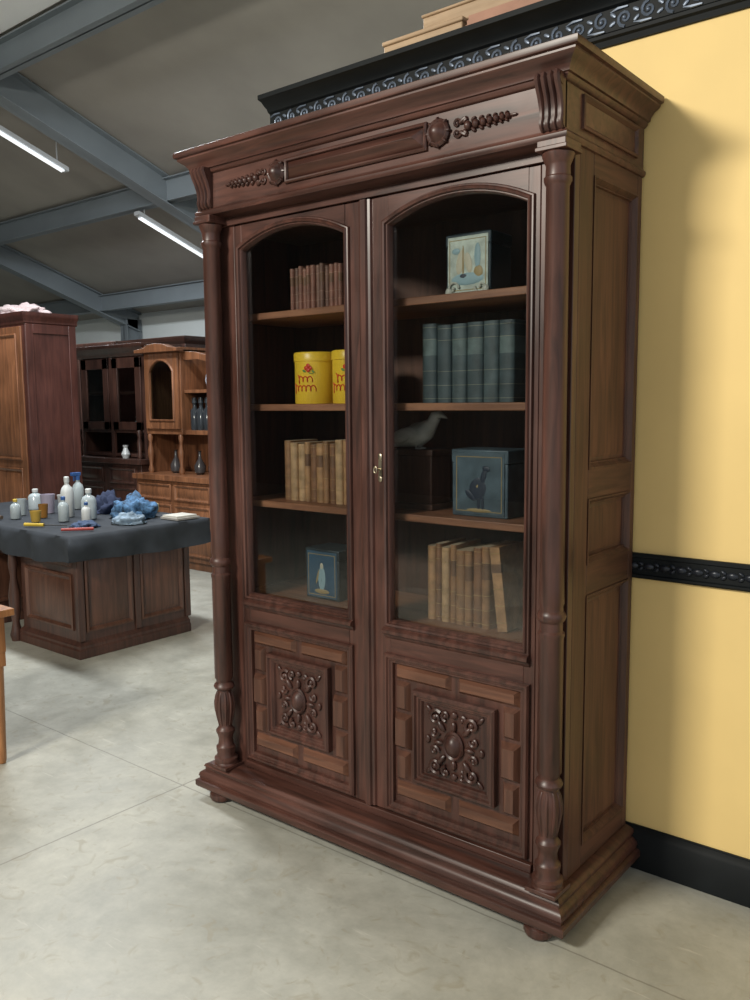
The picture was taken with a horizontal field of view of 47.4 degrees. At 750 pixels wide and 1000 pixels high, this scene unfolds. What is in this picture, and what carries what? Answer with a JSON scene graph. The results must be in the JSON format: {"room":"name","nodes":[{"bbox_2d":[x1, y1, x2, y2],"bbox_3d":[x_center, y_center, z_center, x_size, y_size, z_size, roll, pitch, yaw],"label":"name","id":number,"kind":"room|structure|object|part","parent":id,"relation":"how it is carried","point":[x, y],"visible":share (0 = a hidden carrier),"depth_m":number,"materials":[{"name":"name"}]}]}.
{"room":"antique furniture shop","nodes":[
{"label":"antique furniture shop","id":0,"kind":"room"},
{"bbox_2d":[75,306,204,343],"bbox_3d":[1.503,-1.122,9.723,20.000,3.000,0.100,5,8,39],"label":"wall","id":1,"kind":"structure","parent":0,"point":[185,321],"depth_m":13.50,"materials":[{"name":"white paint"}]},
{"bbox_2d":[0,0,463,320],"bbox_3d":[-3.405,-4.565,3.264,20.000,5.560,15.600,5,8,39],"label":"ceiling","id":2,"kind":"structure","parent":0,"point":[171,77],"depth_m":7.52,"materials":[{"name":"grey paint"}]},
{"bbox_2d":[0,0,59,32],"bbox_3d":[-5.773,-4.271,8.025,8.400,0.660,1.800,5,8,39],"label":"ceiling light panel","id":3,"kind":"object","parent":2,"relation":"in","point":[12,12],"depth_m":6.70,"materials":[{"name":"white plastic"}]},
{"bbox_2d":[0,125,68,172],"bbox_3d":[-3.468,-3.601,8.082,0.090,0.755,1.180,5,8,39],"label":"lamp","id":4,"kind":"object","parent":2,"relation":"attached to","point":[4,132],"visible":0.91,"depth_m":8.27,"materials":[{"name":"white plastic"}]},
{"bbox_2d":[0,72,201,331],"bbox_3d":[-7.029,-4.659,6.190,4.370,5.683,15.380,5,8,39],"label":"rafters","id":5,"kind":"object","parent":2,"relation":"attached to","point":[19,95],"visible":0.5,"depth_m":8.58,"materials":[{"name":"paint"}]},
{"bbox_2d":[0,0,203,314],"bbox_3d":[-1.426,-3.580,5.826,20.000,2.956,7.890,5,8,39],"label":"purlins","id":6,"kind":"object","parent":2,"relation":"attached to","point":[71,22],"visible":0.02,"depth_m":8.94,"materials":[{"name":"paint"}]},
{"bbox_2d":[134,209,202,257],"bbox_3d":[-2.205,-3.093,9.705,0.090,0.755,1.180,5,8,39],"label":"lamp","id":7,"kind":"object","parent":2,"relation":"attached to","point":[141,216],"visible":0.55,"depth_m":9.55,"materials":[{"name":"white plastic"}]},
{"bbox_2d":[0,569,749,999],"bbox_3d":[-3.355,1.143,3.914,20.000,0.100,15.600,5,8,39],"label":"floor","id":8,"kind":"structure","parent":0,"point":[122,877],"depth_m":2.60,"materials":[{"name":"concrete"}]},
{"bbox_2d":[0,605,13,763],"bbox_3d":[-2.044,0.788,3.549,0.810,0.665,0.750,5,8,39],"label":"side table","id":9,"kind":"object","parent":8,"relation":"on","point":[5,611],"visible":1,"depth_m":3.57,"materials":[{"name":"brown wood"}]},
{"bbox_2d":[0,311,82,502],"bbox_3d":[-3.465,-0.542,8.106,1.640,2.300,0.550,5,8,39],"label":"wardrobe","id":10,"kind":"object","parent":8,"relation":"on","point":[40,440],"visible":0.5,"depth_m":7.55,"materials":[{"name":"red wood"}]},
{"bbox_2d":[0,302,51,313],"bbox_3d":[-3.226,-1.723,7.774,0.915,0.114,0.401,5,8,39],"label":"sheet","id":11,"kind":"object","parent":10,"relation":"on","point":[26,306],"visible":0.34,"depth_m":7.61,"materials":[{"name":"fabric"}]},
{"bbox_3d":[-3.460,-0.543,8.112,1.640,2.300,0.535,5,8,39],"label":"cornice and plinth","id":12,"kind":"part","parent":10,"relation":"part of","materials":[{"name":"red wood"}]},
{"bbox_3d":[-2.840,-0.492,7.623,0.012,2.100,0.480,5,8,39],"label":"frame","id":13,"kind":"part","parent":10,"relation":"part of","materials":[{"name":"red wood"}]},
{"bbox_2d":[0,499,210,659],"bbox_3d":[-2.211,0.460,5.946,2.152,0.777,1.120,5,8,39],"label":"desk","id":14,"kind":"object","parent":8,"relation":"on","point":[107,588],"depth_m":5.29,"materials":[{"name":"brown wood"}]},
{"bbox_2d":[10,499,20,518],"bbox_3d":[-2.379,0.058,5.656,0.068,0.130,0.068,5,8,39],"label":"plastic bottle","id":15,"kind":"object","parent":14,"relation":"on","point":[15,508],"visible":1,"depth_m":5.63,"materials":[{"name":"white plastic"}]},
{"bbox_2d":[17,498,25,514],"bbox_3d":[-2.420,0.047,5.844,0.076,0.110,0.075,5,8,39],"label":"drinking glass","id":16,"kind":"object","parent":14,"relation":"on","point":[22,501],"visible":0.64,"depth_m":5.82,"materials":[{"name":"glass"}]},
{"bbox_2d":[28,489,40,509],"bbox_3d":[-2.437,-0.006,6.137,0.100,0.150,0.100,5,8,39],"label":"plastic bottle","id":17,"kind":"object","parent":14,"relation":"on","point":[34,498],"visible":0.86,"depth_m":6.10,"materials":[{"name":"white plastic"}]},
{"bbox_2d":[30,510,40,521],"bbox_3d":[-2.184,0.104,5.503,0.070,0.070,0.069,5,8,39],"label":"tin","id":18,"kind":"object","parent":14,"relation":"on","point":[35,515],"visible":1,"depth_m":5.48,"materials":[{"name":"yellow metal"}]},
{"bbox_2d":[38,503,47,517],"bbox_3d":[-2.213,0.071,5.704,0.064,0.090,0.063,5,8,39],"label":"glass jar","id":19,"kind":"object","parent":14,"relation":"on","point":[43,507],"visible":0.84,"depth_m":5.68,"materials":[{"name":"orange glass"}]},
{"bbox_2d":[24,523,66,526],"bbox_3d":[-2.026,0.154,5.258,0.291,0.022,0.022,1,7,12],"label":"screwdriver","id":20,"kind":"object","parent":14,"relation":"on","point":[25,524],"visible":1,"depth_m":5.26,"materials":[{"name":"yellow plastic"}]},
{"bbox_2d":[40,493,54,512],"bbox_3d":[-2.274,0.025,5.943,0.100,0.130,0.098,5,8,39],"label":"mug","id":21,"kind":"object","parent":14,"relation":"on","point":[49,498],"visible":0.8,"depth_m":5.91,"materials":[{"name":"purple ceramic"}]},
{"bbox_2d":[58,496,69,521],"bbox_3d":[-2.008,0.057,5.510,0.068,0.160,0.068,5,8,39],"label":"plastic bottle","id":22,"kind":"object","parent":14,"relation":"on","point":[63,507],"visible":1,"depth_m":5.49,"materials":[{"name":"white plastic"}]},
{"bbox_2d":[60,476,74,516],"bbox_3d":[-2.060,-0.023,5.724,0.084,0.270,0.084,5,8,39],"label":"plastic bottle","id":23,"kind":"object","parent":14,"relation":"on","point":[67,491],"visible":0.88,"depth_m":5.70,"materials":[{"name":"white plastic"}]},
{"bbox_2d":[70,472,83,508],"bbox_3d":[-2.147,-0.069,6.171,0.080,0.262,0.090,5,8,39],"label":"spray bottle","id":24,"kind":"object","parent":14,"relation":"on","point":[78,488],"visible":0.94,"depth_m":6.15,"materials":[{"name":"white plastic"}]},
{"bbox_3d":[-1.769,0.173,5.083,0.184,0.020,0.020,-2,7,-10],"label":"tool handle","id":25,"kind":"part","parent":14,"relation":"part of","materials":[{"name":"red plastic"}]},
{"bbox_2d":[69,520,100,527],"bbox_3d":[-1.794,0.144,5.279,0.217,0.036,0.170,5,8,39],"label":"rag","id":26,"kind":"object","parent":14,"relation":"on","point":[85,523],"visible":0.91,"depth_m":5.23,"materials":[{"name":"blue fabric"}]},
{"bbox_2d":[81,502,91,520],"bbox_3d":[-1.836,0.078,5.438,0.060,0.130,0.060,5,8,39],"label":"plastic bottle","id":27,"kind":"object","parent":14,"relation":"on","point":[85,511],"visible":0.77,"depth_m":5.42,"materials":[{"name":"white plastic"}]},
{"bbox_2d":[81,488,96,518],"bbox_3d":[-1.876,0.024,5.606,0.096,0.200,0.096,5,8,39],"label":"plastic bottle","id":28,"kind":"object","parent":14,"relation":"on","point":[91,500],"visible":0.8,"depth_m":5.58,"materials":[{"name":"white plastic"}]},
{"bbox_2d":[95,489,121,513],"bbox_3d":[-1.866,0.009,5.955,0.311,0.153,0.259,5,8,39],"label":"crumpled cloth","id":29,"kind":"object","parent":14,"relation":"on","point":[105,503],"visible":0.57,"depth_m":5.90,"materials":[{"name":"fabric"}]},
{"bbox_2d":[111,511,146,524],"bbox_3d":[-1.572,0.105,5.409,0.260,0.081,0.216,0,7,5],"label":"crumpled cloth","id":30,"kind":"object","parent":14,"relation":"on","point":[130,518],"visible":1,"depth_m":5.34,"materials":[{"name":"fabric"}]},
{"bbox_2d":[110,490,158,519],"bbox_3d":[-1.606,0.023,5.702,0.392,0.178,0.306,5,8,39],"label":"crumpled cloth","id":31,"kind":"object","parent":14,"relation":"on","point":[134,502],"visible":0.69,"depth_m":5.63,"materials":[{"name":"blue fabric"}]},
{"bbox_2d":[160,512,199,520],"bbox_3d":[-1.278,0.107,5.608,0.180,0.024,0.180,5,8,39],"label":"paper stack","id":32,"kind":"object","parent":14,"relation":"on","point":[176,516],"visible":1,"depth_m":5.56,"materials":[{"name":"white paper"}]},
{"bbox_2d":[76,341,135,454],"bbox_3d":[-3.558,-0.852,11.052,1.820,2.250,0.660,5,8,39],"label":"armoire","id":33,"kind":"object","parent":8,"relation":"on","point":[109,342],"visible":0.05,"depth_m":10.72,"materials":[{"name":"brown wood"}]},
{"bbox_2d":[76,342,181,500],"bbox_3d":[-2.575,-0.555,8.811,1.270,2.030,0.540,5,8,39],"label":"display cabinet","id":34,"kind":"object","parent":8,"relation":"on","point":[115,440],"visible":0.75,"depth_m":8.69,"materials":[{"name":"brown wood"}]},
{"bbox_2d":[120,318,141,340],"bbox_3d":[-2.250,-1.328,12.478,4.370,2.850,0.275,5,8,39],"label":"columns","id":35,"kind":"structure","parent":8,"relation":"on","point":[127,333],"depth_m":13.63,"materials":[{"name":"metal"}]},
{"bbox_2d":[125,335,204,347],"bbox_3d":[-1.679,-0.900,10.754,5.109,2.380,0.749,5,8,39],"label":"sideboard","id":36,"kind":"object","parent":8,"relation":"on","point":[186,341],"visible":0.02,"depth_m":11.21,"materials":[{"name":"brown wood"}]},
{"bbox_2d":[132,343,211,572],"bbox_3d":[-1.503,-0.407,7.833,1.680,2.060,0.530,5,8,39],"label":"hutch","id":37,"kind":"object","parent":8,"relation":"on","point":[173,376],"visible":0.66,"depth_m":7.95,"materials":[{"name":"orange wood"}]},
{"bbox_2d":[170,450,208,474],"bbox_3d":[-1.679,-0.350,7.964,0.660,0.220,0.110,5,8,39],"label":"glass carafe","id":38,"kind":"object","parent":37,"relation":"in","point":[199,467],"visible":0.65,"depth_m":7.91,"materials":[{"name":"grey glass"}]},
{"bbox_2d":[190,397,207,429],"bbox_3d":[-1.562,-0.787,7.816,0.340,0.300,0.078,5,8,39],"label":"bottle","id":39,"kind":"object","parent":37,"relation":"in","point":[199,421],"visible":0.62,"depth_m":7.82,"materials":[{"name":"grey glass"}]},
{"bbox_2d":[173,32,663,940],"bbox_3d":[0.070,-0.016,2.880,1.549,2.378,0.565,5,8,39],"label":"bookcase","id":40,"kind":"object","parent":8,"relation":"on","point":[483,767],"visible":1,"depth_m":2.65,"materials":[{"name":"brown wood"}]},
{"bbox_3d":[-0.278,-0.261,2.922,0.524,1.365,0.042,5,8,39],"label":"door glazing moulding","id":41,"kind":"part","parent":40,"relation":"part of","materials":[{"name":"brown wood"}]},
{"bbox_2d":[294,352,332,403],"bbox_3d":[-0.209,-0.436,3.066,0.162,0.181,0.162,5,8,39],"label":"tin","id":42,"kind":"object","parent":40,"relation":"on","point":[313,370],"visible":0.93,"depth_m":3.00,"materials":[{"name":"yellow metal"}]},
{"bbox_2d":[284,439,345,504],"bbox_3d":[-0.170,-0.111,3.121,0.315,0.226,0.160,5,8,39],"label":"books","id":43,"kind":"object","parent":40,"relation":"in","point":[315,470],"visible":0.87,"depth_m":3.06,"materials":[{"name":"beige paper"}]},
{"bbox_2d":[290,263,343,309],"bbox_3d":[-0.173,-0.748,3.028,0.243,0.158,0.131,5,8,39],"label":"books","id":44,"kind":"object","parent":40,"relation":"on","point":[321,285],"visible":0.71,"depth_m":2.98,"materials":[{"name":"brown paper"}]},
{"bbox_2d":[306,542,347,601],"bbox_3d":[-0.151,0.264,3.147,0.164,0.185,0.138,5,8,39],"label":"tin box","id":45,"kind":"object","parent":40,"relation":"on","point":[326,562],"visible":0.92,"depth_m":3.08,"materials":[{"name":"blue metal"}]},
{"bbox_2d":[307,550,337,599],"bbox_3d":[-0.189,0.270,3.101,0.144,0.168,0.014,5,8,39],"label":"print","id":46,"kind":"object","parent":45,"relation":"attached to","point":[322,565],"depth_m":3.09,"materials":[{"name":"blue paper"}]},
{"bbox_2d":[331,349,344,403],"bbox_3d":[-0.069,-0.425,2.954,0.162,0.181,0.162,5,8,39],"label":"tin","id":47,"kind":"object","parent":40,"relation":"on","point":[337,356],"visible":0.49,"depth_m":2.90,"materials":[{"name":"yellow metal"}]},
{"bbox_3d":[0.243,-0.067,3.085,1.362,2.170,0.018,5,8,39],"label":"panel","id":48,"kind":"part","parent":40,"relation":"part of","materials":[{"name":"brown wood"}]},
{"bbox_2d":[394,411,453,510],"bbox_3d":[0.168,-0.136,2.872,0.220,0.326,0.142,5,8,39],"label":"bird figurine","id":49,"kind":"object","parent":40,"relation":"on","point":[422,474],"visible":0.84,"depth_m":2.84,"materials":[{"name":"brown wood"}]},
{"bbox_3d":[0.231,-0.219,2.513,0.524,1.365,0.042,5,8,39],"label":"door glazing moulding","id":50,"kind":"part","parent":40,"relation":"part of","materials":[{"name":"brown wood"}]},
{"bbox_2d":[445,282,488,293],"bbox_3d":[0.278,-0.644,2.595,0.155,0.043,0.012,5,8,39],"label":"stand","id":51,"kind":"object","parent":40,"relation":"on","point":[485,286],"visible":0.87,"depth_m":2.61,"materials":[{"name":"white metal"}]},
{"bbox_2d":[423,319,525,402],"bbox_3d":[0.331,-0.431,2.688,0.333,0.247,0.178,5,8,39],"label":"books","id":52,"kind":"object","parent":40,"relation":"in","point":[481,361],"visible":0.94,"depth_m":2.60,"materials":[{"name":"teal fabric"}]},
{"bbox_2d":[428,537,523,631],"bbox_3d":[0.335,0.262,2.769,0.307,0.265,0.161,5,8,39],"label":"books","id":53,"kind":"object","parent":40,"relation":"in","point":[471,582],"visible":1,"depth_m":2.70,"materials":[{"name":"beige paper"}]},
{"bbox_2d":[446,229,511,292],"bbox_3d":[0.319,-0.721,2.638,0.164,0.185,0.128,5,8,39],"label":"tin box","id":54,"kind":"object","parent":40,"relation":"on","point":[473,258],"visible":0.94,"depth_m":2.58,"materials":[{"name":"blue metal"}]},
{"bbox_2d":[448,233,488,292],"bbox_3d":[0.285,-0.715,2.596,0.144,0.168,0.014,5,8,39],"label":"print","id":55,"kind":"object","parent":54,"relation":"attached to","point":[468,253],"depth_m":2.59,"materials":[{"name":"beige paper"}]},
{"bbox_2d":[452,447,524,518],"bbox_3d":[0.364,-0.057,2.682,0.204,0.208,0.148,5,8,39],"label":"tin box","id":56,"kind":"object","parent":40,"relation":"on","point":[488,482],"visible":0.97,"depth_m":2.62,"materials":[{"name":"blue metal"}]},
{"bbox_2d":[454,452,505,516],"bbox_3d":[0.323,-0.050,2.632,0.180,0.189,0.014,5,8,39],"label":"print","id":57,"kind":"object","parent":56,"relation":"attached to","point":[479,477],"depth_m":2.62,"materials":[{"name":"blue paper"}]},
{"bbox_3d":[0.653,-1.022,2.349,0.008,0.086,0.359,5,8,39],"label":"frieze moulding","id":58,"kind":"part","parent":40,"relation":"part of","materials":[{"name":"brown wood"}]},
{"bbox_2d":[601,8,749,858],"bbox_3d":[2.210,-0.011,1.602,6.600,2.620,0.120,5,8,39],"label":"wall","id":59,"kind":"structure","parent":0,"point":[688,746],"depth_m":2.54,"materials":[{"name":"yellow paint"}]},
{"bbox_2d":[257,0,749,123],"bbox_3d":[2.175,-1.325,1.422,6.600,0.152,0.235,5,8,39],"label":"wall trim","id":60,"kind":"object","parent":59,"relation":"attached to","point":[543,16],"visible":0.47,"depth_m":2.76,"materials":[{"name":"black paint"}]},
{"bbox_2d":[382,16,468,52],"bbox_3d":[0.215,-1.590,2.995,0.340,0.053,0.190,5,8,39],"label":"wooden box","id":61,"kind":"object","parent":60,"relation":"on","point":[461,21],"visible":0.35,"depth_m":2.91,"materials":[{"name":"brown wood"}]},
{"bbox_2d":[421,0,512,28],"bbox_3d":[0.367,-1.637,2.892,0.400,0.060,0.170,5,8,39],"label":"wooden tray","id":62,"kind":"object","parent":61,"relation":"on","point":[465,8],"visible":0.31,"depth_m":2.86,"materials":[{"name":"brown wood"}]},
{"bbox_2d":[270,0,702,122],"bbox_3d":[0.679,-1.427,2.561,2.826,0.064,0.012,5,8,39],"label":"carving","id":63,"kind":"object","parent":60,"relation":"attached to","point":[635,8],"visible":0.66,"depth_m":2.71,"materials":[{"name":"black wood"}]},
{"bbox_2d":[465,0,541,25],"bbox_3d":[0.467,-1.563,2.775,0.300,0.044,0.170,5,8,39],"label":"paper stack","id":64,"kind":"object","parent":60,"relation":"on","point":[515,4],"visible":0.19,"depth_m":2.73,"materials":[{"name":"beige paper"}]},
{"bbox_2d":[625,821,749,907],"bbox_3d":[2.176,1.228,1.686,6.600,0.140,0.025,5,8,39],"label":"baseboard","id":65,"kind":"structure","parent":59,"relation":"attached to","point":[724,875],"depth_m":2.63,"materials":[{"name":"black paint"}]},
{"bbox_2d":[632,552,749,591],"bbox_3d":[2.170,0.316,1.585,6.600,0.079,0.017,5,8,39],"label":"trim","id":66,"kind":"structure","parent":59,"relation":"attached to","point":[683,570],"depth_m":2.56,"materials":[{"name":"black paint"}]}
]}

